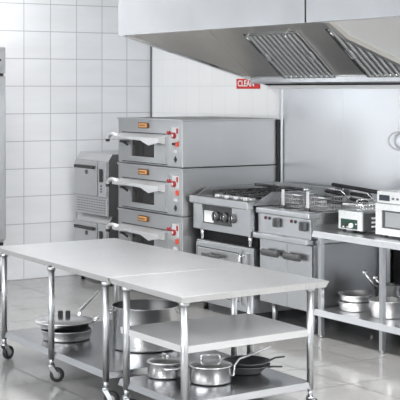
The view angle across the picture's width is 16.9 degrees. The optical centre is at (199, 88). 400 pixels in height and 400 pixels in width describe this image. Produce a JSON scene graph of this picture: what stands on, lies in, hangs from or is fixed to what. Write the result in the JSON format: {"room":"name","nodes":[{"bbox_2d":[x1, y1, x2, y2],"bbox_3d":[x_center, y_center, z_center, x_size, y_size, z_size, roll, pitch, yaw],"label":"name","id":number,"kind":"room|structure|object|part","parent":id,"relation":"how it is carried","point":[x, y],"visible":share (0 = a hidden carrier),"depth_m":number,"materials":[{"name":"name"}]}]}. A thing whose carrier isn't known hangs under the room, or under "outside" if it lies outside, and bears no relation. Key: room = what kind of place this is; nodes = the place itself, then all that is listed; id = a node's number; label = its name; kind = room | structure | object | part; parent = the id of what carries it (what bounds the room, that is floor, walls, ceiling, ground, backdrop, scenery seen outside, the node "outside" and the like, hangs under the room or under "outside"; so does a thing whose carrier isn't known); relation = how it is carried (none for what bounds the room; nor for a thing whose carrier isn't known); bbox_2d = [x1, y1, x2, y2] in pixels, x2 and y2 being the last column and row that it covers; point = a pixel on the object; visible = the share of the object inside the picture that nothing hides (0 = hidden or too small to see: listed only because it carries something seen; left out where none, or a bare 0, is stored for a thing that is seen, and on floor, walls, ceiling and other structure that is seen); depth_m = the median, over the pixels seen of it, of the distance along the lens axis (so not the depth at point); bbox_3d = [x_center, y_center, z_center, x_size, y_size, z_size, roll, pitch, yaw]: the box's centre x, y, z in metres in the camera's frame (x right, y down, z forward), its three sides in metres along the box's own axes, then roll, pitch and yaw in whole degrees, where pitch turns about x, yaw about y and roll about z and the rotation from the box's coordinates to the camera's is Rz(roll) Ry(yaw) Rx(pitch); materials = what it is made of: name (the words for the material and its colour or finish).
{"room":"commercial kitchen","nodes":[
{"label":"commercial kitchen","id":0,"kind":"room"},
{"bbox_2d":[0,0,149,280],"bbox_3d":[-5.204,0.150,12.901,11.200,3.900,0.200,0,0,-32],"label":"wall","id":1,"kind":"structure","parent":0,"point":[70,75],"depth_m":15.04,"materials":[{"name":"white tile"}]},
{"bbox_2d":[0,275,399,399],"bbox_3d":[-0.831,2.160,5.905,11.200,0.120,16.700,0,0,-32],"label":"floor","id":2,"kind":"structure","parent":0,"point":[349,364],"depth_m":10.55,"materials":[{"name":"grey tile"}]},
{"bbox_2d":[0,47,5,290],"bbox_3d":[-2.578,0.830,13.997,0.915,2.540,0.684,0,0,-32],"label":"fridge","id":3,"kind":"object","parent":2,"relation":"on","point":[2,49],"visible":0.88,"depth_m":13.94,"materials":[{"name":"metal"}]},
{"bbox_3d":[-2.068,1.850,13.988,0.036,0.500,0.036,0,0,-32],"label":"leg","id":4,"kind":"part","parent":3,"relation":"part of","materials":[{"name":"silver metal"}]},
{"bbox_3d":[-2.411,0.718,13.730,0.907,1.705,0.045,0,0,-32],"label":"door","id":5,"kind":"part","parent":3,"relation":"part of","materials":[{"name":"metal"}]},
{"bbox_3d":[-2.411,-0.298,13.730,0.907,0.273,0.045,0,0,-32],"label":"door","id":6,"kind":"part","parent":3,"relation":"part of","materials":[{"name":"metal"}]},
{"bbox_2d":[74,212,118,285],"bbox_3d":[-0.888,1.728,14.741,0.770,0.743,0.745,0,0,-32],"label":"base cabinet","id":7,"kind":"object","parent":2,"relation":"on","point":[87,226],"visible":0.17,"depth_m":14.50,"materials":[{"name":"metal"}]},
{"bbox_3d":[-1.261,1.507,14.639,0.030,0.036,0.462,0,0,-32],"label":"handle","id":8,"kind":"part","parent":7,"relation":"part of","materials":[{"name":"black plastic"}]},
{"bbox_3d":[-1.235,1.627,14.638,0.028,0.370,0.521,0,0,-32],"label":"door","id":9,"kind":"part","parent":7,"relation":"part of","materials":[{"name":"metal"}]},
{"bbox_2d":[74,151,118,216],"bbox_3d":[-0.888,1.025,14.741,0.770,0.660,0.745,0,0,-32],"label":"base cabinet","id":10,"kind":"object","parent":7,"relation":"on","point":[93,169],"visible":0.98,"depth_m":14.45,"materials":[{"name":"metal"}]},
{"bbox_3d":[-1.261,0.845,14.639,0.030,0.036,0.462,0,0,-32],"label":"handle","id":11,"kind":"part","parent":10,"relation":"part of","materials":[{"name":"black plastic"}]},
{"bbox_3d":[-1.235,0.965,14.638,0.028,0.370,0.521,0,0,-32],"label":"door","id":12,"kind":"part","parent":10,"relation":"part of","materials":[{"name":"metal"}]},
{"bbox_3d":[-1.177,1.252,14.560,0.012,0.185,0.705,0,0,-32],"label":"vent panel","id":13,"kind":"part","parent":10,"relation":"part of","materials":[{"name":"metal"}]},
{"bbox_2d":[99,169,101,181],"bbox_3d":[-1.058,0.925,14.336,0.017,0.140,0.060,0,0,-32],"label":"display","id":14,"kind":"object","parent":10,"relation":"attached to","point":[100,170],"depth_m":14.33,"materials":[{"name":"black plastic"}]},
{"bbox_2d":[0,238,250,399],"bbox_3d":[-0.649,1.667,9.975,1.166,0.865,2.033,0,0,-32],"label":"prep table","id":15,"kind":"object","parent":2,"relation":"on","point":[97,259],"visible":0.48,"depth_m":9.64,"materials":[{"name":"metal"}]},
{"bbox_3d":[-1.518,1.605,10.427,0.062,0.661,0.062,0,0,-32],"label":"leg","id":16,"kind":"part","parent":15,"relation":"part of","materials":[{"name":"silver metal"}]},
{"bbox_3d":[-1.066,1.605,9.637,0.062,0.661,0.062,0,0,-32],"label":"leg","id":17,"kind":"part","parent":15,"relation":"part of","materials":[{"name":"silver metal"}]},
{"bbox_2d":[40,326,92,342],"bbox_3d":[-1.004,1.837,10.106,0.400,0.075,0.400,0,0,-32],"label":"saute pan","id":18,"kind":"object","parent":15,"relation":"on","point":[81,335],"visible":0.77,"depth_m":9.96,"materials":[{"name":"silver metal"}]},
{"bbox_2d":[35,290,100,331],"bbox_3d":[-0.950,1.682,10.163,0.615,0.231,0.444,0,0,-32],"label":"pan","id":19,"kind":"object","parent":18,"relation":"on","point":[66,322],"visible":0.92,"depth_m":10.02,"materials":[{"name":"silver metal"}]},
{"bbox_3d":[-1.023,1.728,10.118,0.442,0.030,0.442,0,0,-32],"label":"lid","id":20,"kind":"part","parent":19,"relation":"part of","materials":[{"name":"silver metal"}]},
{"bbox_3d":[-0.866,1.662,10.387,0.050,0.191,0.233,0,0,44],"label":"long handle","id":21,"kind":"part","parent":19,"relation":"part of","materials":[{"name":"silver metal"}]},
{"bbox_3d":[-0.623,1.605,8.900,0.062,0.661,0.062,0,0,-32],"label":"leg","id":22,"kind":"part","parent":15,"relation":"part of","materials":[{"name":"silver metal"}]},
{"bbox_3d":[-0.680,1.605,10.950,0.062,0.661,0.062,0,0,-32],"label":"leg","id":23,"kind":"part","parent":15,"relation":"part of","materials":[{"name":"silver metal"}]},
{"bbox_2d":[109,299,180,352],"bbox_3d":[-0.395,1.721,9.783,0.506,0.308,0.505,0,0,-43],"label":"stock pot","id":24,"kind":"object","parent":15,"relation":"on","point":[142,311],"visible":0.56,"depth_m":9.61,"materials":[{"name":"silver metal"}]},
{"bbox_3d":[0.239,1.605,9.433,0.062,0.661,0.062,0,0,-32],"label":"leg","id":25,"kind":"part","parent":15,"relation":"part of","materials":[{"name":"silver metal"}]},
{"bbox_2d":[109,266,328,399],"bbox_3d":[0.124,1.667,8.685,1.156,0.865,0.969,0,0,-32],"label":"prep table","id":26,"kind":"object","parent":2,"relation":"on","point":[185,336],"visible":0.99,"depth_m":8.58,"materials":[{"name":"metal"}]},
{"bbox_3d":[-0.474,1.605,8.662,0.062,0.661,0.062,0,0,-32],"label":"leg","id":27,"kind":"part","parent":26,"relation":"part of","materials":[{"name":"silver metal"}]},
{"bbox_2d":[146,352,180,379],"bbox_3d":[-0.227,1.804,8.799,0.248,0.152,0.338,0,0,-32],"label":"casserole","id":28,"kind":"object","parent":26,"relation":"on","point":[162,367],"visible":0.92,"depth_m":8.70,"materials":[{"name":"silver metal"}]},
{"bbox_3d":[-0.227,1.768,8.799,0.246,0.028,0.246,0,0,-32],"label":"lid","id":29,"kind":"part","parent":28,"relation":"part of","materials":[{"name":"silver metal"}]},
{"bbox_3d":[-0.179,1.805,8.667,0.115,0.018,0.051,0,0,-20],"label":"handle","id":30,"kind":"part","parent":28,"relation":"part of","materials":[{"name":"silver metal"}]},
{"bbox_3d":[-0.094,1.605,8.054,0.062,0.661,0.062,0,0,-32],"label":"leg","id":31,"kind":"part","parent":26,"relation":"part of","materials":[{"name":"silver metal"}]},
{"bbox_2d":[120,313,308,352],"bbox_3d":[0.126,1.567,8.664,1.018,0.042,0.810,0,0,-32],"label":"shelf","id":32,"kind":"object","parent":26,"relation":"attached to","point":[219,332],"depth_m":8.57,"materials":[{"name":"grey metal"}]},
{"bbox_2d":[189,346,270,385],"bbox_3d":[0.172,1.773,8.698,0.527,0.214,0.284,0,0,-32],"label":"saucepan","id":33,"kind":"object","parent":26,"relation":"on","point":[206,372],"visible":1,"depth_m":8.54,"materials":[{"name":"silver metal"}]},
{"bbox_3d":[0.069,1.731,8.634,0.135,0.059,0.015,0,0,0],"label":"lid handle","id":34,"kind":"part","parent":33,"relation":"part of","materials":[{"name":"silver metal"}]},
{"bbox_3d":[0.069,1.759,8.634,0.282,0.026,0.282,0,0,-32],"label":"lid","id":35,"kind":"part","parent":33,"relation":"part of","materials":[{"name":"silver metal"}]},
{"bbox_3d":[0.318,1.754,8.687,0.296,0.176,0.066,0,0,-27],"label":"long handle","id":36,"kind":"part","parent":33,"relation":"part of","materials":[{"name":"silver metal"}]},
{"bbox_3d":[0.344,1.605,9.266,0.062,0.661,0.062,0,0,-32],"label":"leg","id":37,"kind":"part","parent":26,"relation":"part of","materials":[{"name":"silver metal"}]},
{"bbox_2d":[232,362,282,374],"bbox_3d":[0.320,1.850,8.902,0.322,0.061,0.360,0,0,-32],"label":"frying pan","id":38,"kind":"object","parent":26,"relation":"on","point":[241,371],"visible":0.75,"depth_m":8.81,"materials":[{"name":"grey metal"}]},
{"bbox_2d":[223,355,284,368],"bbox_3d":[0.341,1.815,8.937,0.395,0.081,0.322,0,0,-32],"label":"frying pan","id":39,"kind":"object","parent":38,"relation":"in","point":[253,361],"visible":0.76,"depth_m":9.00,"materials":[{"name":"grey metal"}]},
{"bbox_3d":[0.709,1.605,8.649,0.062,0.661,0.062,0,0,-32],"label":"leg","id":40,"kind":"part","parent":26,"relation":"part of","materials":[{"name":"silver metal"}]},
{"bbox_2d":[196,238,294,314],"bbox_3d":[0.580,1.715,12.696,1.055,0.770,0.958,0,0,-32],"label":"oven","id":41,"kind":"object","parent":2,"relation":"on","point":[223,250],"visible":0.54,"depth_m":12.27,"materials":[{"name":"metal"}]},
{"bbox_3d":[0.112,1.552,12.521,0.075,0.035,0.280,0,0,-32],"label":"handle","id":42,"kind":"part","parent":41,"relation":"part of","materials":[{"name":"grey plastic"}]},
{"bbox_3d":[0.163,1.710,12.505,0.012,0.420,0.690,0,0,-32],"label":"door panel","id":43,"kind":"part","parent":41,"relation":"part of","materials":[{"name":"metal"}]},
{"bbox_3d":[0.177,1.712,12.514,0.030,0.515,0.760,0,0,-32],"label":"door","id":44,"kind":"part","parent":41,"relation":"part of","materials":[{"name":"metal"}]},
{"bbox_3d":[0.628,1.431,12.727,0.920,0.011,0.948,0,0,-32],"label":"plate","id":45,"kind":"part","parent":41,"relation":"part of","materials":[{"name":"grey metal"}]},
{"bbox_3d":[0.372,1.550,12.100,0.064,0.126,0.028,0,0,-32],"label":"latch handle","id":46,"kind":"part","parent":41,"relation":"part of","materials":[{"name":"silver metal"}]},
{"bbox_3d":[0.414,1.715,12.126,0.040,0.470,0.060,0,0,-32],"label":"latch plate","id":47,"kind":"part","parent":41,"relation":"part of","materials":[{"name":"metal"}]},
{"bbox_2d":[190,182,334,246],"bbox_3d":[0.584,1.172,12.693,1.010,0.504,0.984,0,0,-32],"label":"gas range","id":48,"kind":"object","parent":41,"relation":"on","point":[225,213],"visible":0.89,"depth_m":12.46,"materials":[{"name":"metal"}]},
{"bbox_3d":[0.029,1.367,12.799,0.052,0.113,0.052,0,0,-32],"label":"leg","id":49,"kind":"part","parent":48,"relation":"part of","materials":[{"name":"metal"}]},
{"bbox_3d":[0.088,1.200,12.659,0.017,0.110,0.160,0,0,-32],"label":"rating plate","id":50,"kind":"part","parent":48,"relation":"part of","materials":[{"name":"white plastic"}]},
{"bbox_3d":[0.148,1.185,12.520,0.046,0.092,0.092,0,0,-32],"label":"knob","id":51,"kind":"part","parent":48,"relation":"part of","materials":[{"name":"grey plastic"}]},
{"bbox_3d":[0.225,1.185,12.397,0.046,0.092,0.092,0,0,-32],"label":"knob","id":52,"kind":"part","parent":48,"relation":"part of","materials":[{"name":"grey plastic"}]},
{"bbox_3d":[0.302,1.185,12.274,0.046,0.092,0.092,0,0,-32],"label":"knob","id":53,"kind":"part","parent":48,"relation":"part of","materials":[{"name":"grey plastic"}]},
{"bbox_3d":[0.457,1.367,12.114,0.052,0.113,0.052,0,0,-32],"label":"leg","id":54,"kind":"part","parent":48,"relation":"part of","materials":[{"name":"metal"}]},
{"bbox_2d":[253,231,378,333],"bbox_3d":[1.068,1.688,11.927,0.917,0.823,0.811,0,0,-32],"label":"base cabinet","id":55,"kind":"object","parent":2,"relation":"on","point":[344,262],"visible":0.64,"depth_m":11.60,"materials":[{"name":"metal"}]},
{"bbox_3d":[0.620,1.445,11.845,0.071,0.060,0.249,0,0,-32],"label":"handle","id":56,"kind":"part","parent":55,"relation":"part of","materials":[{"name":"grey plastic"}]},
{"bbox_3d":[0.657,1.615,11.875,0.028,0.560,0.412,0,0,-32],"label":"door","id":57,"kind":"part","parent":55,"relation":"part of","materials":[{"name":"metal"}]},
{"bbox_3d":[0.795,1.445,11.565,0.071,0.060,0.239,0,0,-32],"label":"handle","id":58,"kind":"part","parent":55,"relation":"part of","materials":[{"name":"grey plastic"}]},
{"bbox_2d":[256,205,340,239],"bbox_3d":[0.908,1.165,11.820,0.520,0.221,0.795,0,0,-32],"label":"fryer","id":59,"kind":"object","parent":55,"relation":"on","point":[299,223],"visible":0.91,"depth_m":11.59,"materials":[{"name":"metal"}]},
{"bbox_3d":[0.669,1.172,11.778,0.030,0.080,0.096,0,0,-32],"label":"knob","id":60,"kind":"part","parent":59,"relation":"part of","materials":[{"name":"grey plastic"}]},
{"bbox_2d":[254,183,317,208],"bbox_3d":[0.749,0.961,11.946,0.526,0.260,0.287,0,0,-32],"label":"basket","id":61,"kind":"object","parent":59,"relation":"in","point":[283,194],"visible":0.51,"depth_m":12.01,"materials":[{"name":"grey metal"}]},
{"bbox_3d":[0.598,0.860,11.940,0.263,0.058,0.026,0,0,-32],"label":"handle","id":62,"kind":"part","parent":61,"relation":"part of","materials":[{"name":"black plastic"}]},
{"bbox_3d":[0.876,1.172,11.448,0.030,0.080,0.096,0,0,-32],"label":"knob","id":63,"kind":"part","parent":59,"relation":"part of","materials":[{"name":"grey plastic"}]},
{"bbox_2d":[279,186,342,212],"bbox_3d":[0.945,0.961,11.632,0.526,0.260,0.287,0,0,-32],"label":"basket","id":64,"kind":"object","parent":59,"relation":"in","point":[308,197],"visible":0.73,"depth_m":11.69,"materials":[{"name":"silver metal"}]},
{"bbox_3d":[0.794,0.860,11.626,0.263,0.058,0.026,0,0,-32],"label":"handle","id":65,"kind":"part","parent":64,"relation":"part of","materials":[{"name":"silver metal"}]},
{"bbox_3d":[0.863,1.615,11.545,0.028,0.560,0.353,0,0,-32],"label":"door","id":66,"kind":"part","parent":55,"relation":"part of","materials":[{"name":"metal"}]},
{"bbox_2d":[312,229,399,353],"bbox_3d":[2.108,1.650,10.358,0.895,0.900,2.960,0,0,-32],"label":"work table","id":67,"kind":"object","parent":2,"relation":"on","point":[370,238],"visible":0.84,"depth_m":10.99,"materials":[{"name":"metal"}]},
{"bbox_3d":[1.024,1.663,11.352,0.040,0.833,0.040,0,0,-32],"label":"leg","id":68,"kind":"part","parent":67,"relation":"part of","materials":[{"name":"silver metal"}]},
{"bbox_2d":[338,300,370,311],"bbox_3d":[1.309,1.821,11.311,0.296,0.075,0.296,0,0,-32],"label":"pan","id":69,"kind":"object","parent":67,"relation":"on","point":[349,307],"visible":0.8,"depth_m":11.19,"materials":[{"name":"silver metal"}]},
{"bbox_2d":[338,289,372,302],"bbox_3d":[1.309,1.746,11.308,0.296,0.078,0.296,0,0,13],"label":"pan","id":70,"kind":"object","parent":69,"relation":"on","point":[349,295],"visible":0.96,"depth_m":11.29,"materials":[{"name":"silver metal"}]},
{"bbox_2d":[339,209,375,232],"bbox_3d":[1.363,1.109,11.306,0.305,0.179,0.327,0,0,-32],"label":"toaster","id":71,"kind":"object","parent":67,"relation":"on","point":[349,219],"visible":0.79,"depth_m":11.18,"materials":[{"name":"grey metal"}]},
{"bbox_3d":[1.248,1.129,11.250,0.009,0.078,0.220,0,0,-32],"label":"control panel","id":72,"kind":"part","parent":71,"relation":"part of","materials":[{"name":"teal plastic"}]},
{"bbox_3d":[1.261,1.101,11.246,0.018,0.155,0.310,0,0,-32],"label":"panel","id":73,"kind":"part","parent":71,"relation":"part of","materials":[{"name":"white ceramic"}]},
{"bbox_2d":[327,198,378,210],"bbox_3d":[1.285,0.966,11.305,0.355,0.101,0.291,0,0,-32],"label":"wire basket","id":74,"kind":"object","parent":71,"relation":"on","point":[328,201],"visible":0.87,"depth_m":11.28,"materials":[{"name":"silver metal"}]},
{"bbox_3d":[1.134,0.955,11.308,0.140,0.046,0.028,0,0,22],"label":"handle","id":75,"kind":"part","parent":74,"relation":"part of","materials":[{"name":"silver metal"}]},
{"bbox_2d":[362,270,399,296],"bbox_3d":[1.553,1.694,11.355,0.315,0.328,0.252,0,0,-32],"label":"saucepan","id":76,"kind":"object","parent":67,"relation":"on","point":[392,289],"visible":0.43,"depth_m":11.35,"materials":[{"name":"silver metal"}]},
{"bbox_3d":[1.441,1.621,11.370,0.120,0.151,0.039,0,0,0],"label":"long handle","id":77,"kind":"part","parent":76,"relation":"part of","materials":[{"name":"silver metal"}]},
{"bbox_3d":[1.448,1.663,10.673,0.040,0.833,0.040,0,0,-32],"label":"leg","id":78,"kind":"part","parent":67,"relation":"part of","materials":[{"name":"silver metal"}]},
{"bbox_2d":[368,296,399,318],"bbox_3d":[1.529,1.786,10.960,0.322,0.143,0.322,0,0,-32],"label":"pan","id":79,"kind":"object","parent":67,"relation":"on","point":[392,303],"visible":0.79,"depth_m":10.85,"materials":[{"name":"silver metal"}]},
{"bbox_2d":[376,190,399,236],"bbox_3d":[1.758,1.013,10.773,0.489,0.370,0.620,0,0,-32],"label":"microwave","id":80,"kind":"object","parent":67,"relation":"on","point":[388,207],"visible":1,"depth_m":10.81,"materials":[{"name":"white metal"}]},
{"bbox_3d":[1.634,1.663,11.734,0.040,0.833,0.040,0,0,-32],"label":"leg","id":81,"kind":"part","parent":67,"relation":"part of","materials":[{"name":"silver metal"}]},
{"bbox_3d":[1.736,1.675,11.764,0.035,0.850,0.085,0,0,-32],"label":"post","id":82,"kind":"part","parent":67,"relation":"part of","materials":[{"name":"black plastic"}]},
{"bbox_3d":[-0.029,1.900,13.707,1.090,0.400,1.283,0,0,-32],"label":"stand","id":83,"kind":"object","parent":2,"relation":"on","visible":0},
{"bbox_2d":[106,207,200,253],"bbox_3d":[-0.103,1.461,13.714,1.228,0.462,1.384,0,0,-32],"label":"oven","id":84,"kind":"object","parent":83,"relation":"on","point":[178,233],"visible":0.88,"depth_m":13.20,"materials":[{"name":"grey metal"}]},
{"bbox_3d":[-0.911,1.420,13.904,0.050,0.082,0.198,0,0,-40],"label":"lever","id":85,"kind":"part","parent":84,"relation":"part of","materials":[{"name":"silver metal"}]},
{"bbox_3d":[-0.576,1.301,13.488,0.010,0.042,0.159,0,0,-32],"label":"badge plate","id":86,"kind":"part","parent":84,"relation":"part of","materials":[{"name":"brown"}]},
{"bbox_3d":[-0.566,1.532,13.473,0.028,0.265,0.890,0,0,-32],"label":"door","id":87,"kind":"part","parent":84,"relation":"part of","materials":[{"name":"metal"}]},
{"bbox_3d":[-0.238,1.484,12.969,0.006,0.388,0.193,0,0,-32],"label":"control panel","id":88,"kind":"part","parent":84,"relation":"part of","materials":[{"name":"metal"}]},
{"bbox_3d":[-0.236,1.367,12.960,0.012,0.125,0.120,0,0,-32],"label":"dial plate","id":89,"kind":"part","parent":84,"relation":"part of","materials":[{"name":"grey plastic"}]},
{"bbox_2d":[106,162,276,216],"bbox_3d":[-0.103,0.993,13.714,1.228,0.462,1.384,0,0,-32],"label":"oven","id":90,"kind":"object","parent":84,"relation":"on","point":[144,187],"visible":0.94,"depth_m":13.20,"materials":[{"name":"grey metal"}]},
{"bbox_3d":[-0.911,0.952,13.904,0.050,0.082,0.198,0,0,-40],"label":"lever","id":91,"kind":"part","parent":90,"relation":"part of","materials":[{"name":"silver metal"}]},
{"bbox_3d":[-0.566,1.065,13.473,0.028,0.265,0.890,0,0,-32],"label":"door","id":92,"kind":"part","parent":90,"relation":"part of","materials":[{"name":"metal"}]},
{"bbox_3d":[-0.238,1.016,12.969,0.006,0.388,0.193,0,0,-32],"label":"control panel","id":93,"kind":"part","parent":90,"relation":"part of","materials":[{"name":"metal"}]},
{"bbox_3d":[-0.236,0.899,12.960,0.012,0.125,0.120,0,0,-32],"label":"dial plate","id":94,"kind":"part","parent":90,"relation":"part of","materials":[{"name":"red"}]},
{"bbox_2d":[106,116,277,167],"bbox_3d":[-0.103,0.525,13.714,1.228,0.462,1.384,0,0,-32],"label":"oven","id":95,"kind":"object","parent":90,"relation":"on","point":[185,141],"visible":1,"depth_m":13.22,"materials":[{"name":"metal"}]},
{"bbox_3d":[-0.911,0.484,13.904,0.050,0.082,0.198,0,0,-40],"label":"lever","id":96,"kind":"part","parent":95,"relation":"part of","materials":[{"name":"silver metal"}]},
{"bbox_3d":[-0.576,0.365,13.488,0.010,0.042,0.159,0,0,-32],"label":"badge plate","id":97,"kind":"part","parent":95,"relation":"part of","materials":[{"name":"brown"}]},
{"bbox_3d":[-0.566,0.597,13.473,0.028,0.265,0.890,0,0,-32],"label":"door","id":98,"kind":"part","parent":95,"relation":"part of","materials":[{"name":"metal"}]},
{"bbox_3d":[-0.238,0.548,12.969,0.006,0.388,0.193,0,0,-32],"label":"control panel","id":99,"kind":"part","parent":95,"relation":"part of","materials":[{"name":"metal"}]},
{"bbox_3d":[-0.236,0.431,12.960,0.012,0.125,0.120,0,0,-32],"label":"dial plate","id":100,"kind":"part","parent":95,"relation":"part of","materials":[{"name":"red"}]},
{"bbox_2d":[277,119,279,181],"bbox_3d":[0.786,0.853,13.438,0.027,1.095,0.028,0,0,-32],"label":"trim","id":101,"kind":"structure","parent":90,"relation":"attached to","point":[278,120],"depth_m":13.43,"materials":[{"name":"black plastic"}]},
{"bbox_2d":[152,47,278,118],"bbox_3d":[3.886,0.150,8.736,0.200,3.900,16.500,0,0,-32],"label":"wall","id":102,"kind":"structure","parent":0,"point":[181,86],"depth_m":14.76,"materials":[{"name":"white tile"}]},
{"bbox_2d":[150,46,151,116],"bbox_3d":[-0.569,0.150,15.664,0.012,3.900,0.028,0,0,-32],"label":"trim","id":103,"kind":"structure","parent":102,"relation":"attached to","point":[150,46],"depth_m":15.66,"materials":[{"name":"grey metal"}]},
{"bbox_2d":[236,79,259,88],"bbox_3d":[0.498,-0.055,13.953,0.014,0.104,0.430,0,0,-32],"label":"wall sign","id":104,"kind":"object","parent":102,"relation":"attached to","point":[240,83],"visible":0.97,"depth_m":13.99,"materials":[{"name":"red"}]},
{"bbox_2d":[118,0,399,88],"bbox_3d":[0.764,-0.881,11.877,1.764,1.757,2.964,0,0,-32],"label":"extractor hood","id":105,"kind":"object","parent":102,"relation":"attached to","point":[271,44],"visible":0.78,"depth_m":12.23,"materials":[{"name":"metal"}]},
{"bbox_3d":[-0.011,-0.884,13.128,1.752,1.752,0.020,0,0,-32],"label":"panel","id":106,"kind":"part","parent":105,"relation":"part of","materials":[{"name":"metal"}]},
{"bbox_3d":[0.021,-1.131,11.425,0.024,1.258,2.943,0,0,-32],"label":"panel","id":107,"kind":"part","parent":105,"relation":"part of","materials":[{"name":"metal"}]},
{"bbox_3d":[0.639,-0.299,12.779,0.084,0.077,0.089,0,0,-32],"label":"handle","id":108,"kind":"part","parent":105,"relation":"part of","materials":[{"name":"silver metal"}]},
{"bbox_3d":[1.010,-0.299,12.186,0.084,0.077,0.089,0,0,-32],"label":"handle","id":109,"kind":"part","parent":105,"relation":"part of","materials":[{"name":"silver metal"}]},
{"bbox_3d":[1.295,-0.122,12.197,0.032,0.032,2.939,0,0,-32],"label":"gutter rail","id":110,"kind":"part","parent":105,"relation":"part of","materials":[{"name":"metal"}]},
{"bbox_3d":[1.490,-0.020,12.332,0.050,0.034,2.961,0,0,-32],"label":"wall rail","id":111,"kind":"part","parent":105,"relation":"part of","materials":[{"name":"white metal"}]},
{"bbox_3d":[1.317,-0.299,11.694,0.084,0.077,0.089,0,0,-32],"label":"handle","id":112,"kind":"part","parent":105,"relation":"part of","materials":[{"name":"silver metal"}]},
{"bbox_2d":[387,90,399,150],"bbox_3d":[1.752,0.276,11.867,0.017,0.542,0.287,0,0,-32],"label":"ring","id":113,"kind":"object","parent":105,"relation":"hanging from","point":[398,131],"visible":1,"depth_m":11.87,"materials":[{"name":"silver metal"}]},
{"bbox_3d":[1.752,0.195,11.867,0.005,0.380,0.005,0,0,-32],"label":"cord","id":114,"kind":"part","parent":113,"relation":"part of","materials":[{"name":"white plastic"}]},
{"bbox_2d":[279,89,341,195],"bbox_3d":[1.068,1.048,13.034,0.022,2.104,1.013,0,0,-32],"label":"wall panel","id":115,"kind":"object","parent":102,"relation":"attached to","point":[310,119],"depth_m":13.02,"materials":[{"name":"silver metal"}]},
{"bbox_2d":[306,0,399,66],"bbox_3d":[2.394,-0.881,9.271,1.764,1.757,3.181,0,0,-32],"label":"extractor hood","id":116,"kind":"object","parent":102,"relation":"attached to","point":[373,26],"visible":1,"depth_m":10.24,"materials":[{"name":"metal"}]},
{"bbox_3d":[1.651,-1.131,8.817,0.024,1.258,3.163,0,0,-32],"label":"panel","id":117,"kind":"part","parent":116,"relation":"part of","materials":[{"name":"metal"}]},
{"bbox_3d":[1.561,-0.884,10.614,1.752,1.752,0.020,0,0,-32],"label":"divider panel","id":118,"kind":"part","parent":116,"relation":"part of","materials":[{"name":"silver metal"}]},
{"bbox_2d":[342,89,399,282],"bbox_3d":[2.818,1.048,10.242,0.014,2.104,5.586,0,0,-32],"label":"wall panel","id":119,"kind":"object","parent":102,"relation":"attached to","point":[369,116],"depth_m":12.25,"materials":[{"name":"silver metal"}]},
{"bbox_2d":[322,183,379,208],"bbox_3d":[1.379,1.060,11.865,0.395,0.432,0.776,0,0,-32],"label":"basket","id":120,"kind":"object","parent":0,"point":[346,199],"visible":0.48,"depth_m":11.78,"materials":[{"name":"metal"}]},
{"bbox_3d":[1.306,0.986,12.005,0.230,0.040,0.260,0,0,-32],"label":"lid","id":121,"kind":"part","parent":120,"relation":"part of","materials":[{"name":"metal"}]},
{"bbox_3d":[1.497,0.986,11.700,0.230,0.040,0.260,0,0,-32],"label":"lid","id":122,"kind":"part","parent":120,"relation":"part of","materials":[{"name":"metal"}]}
]}

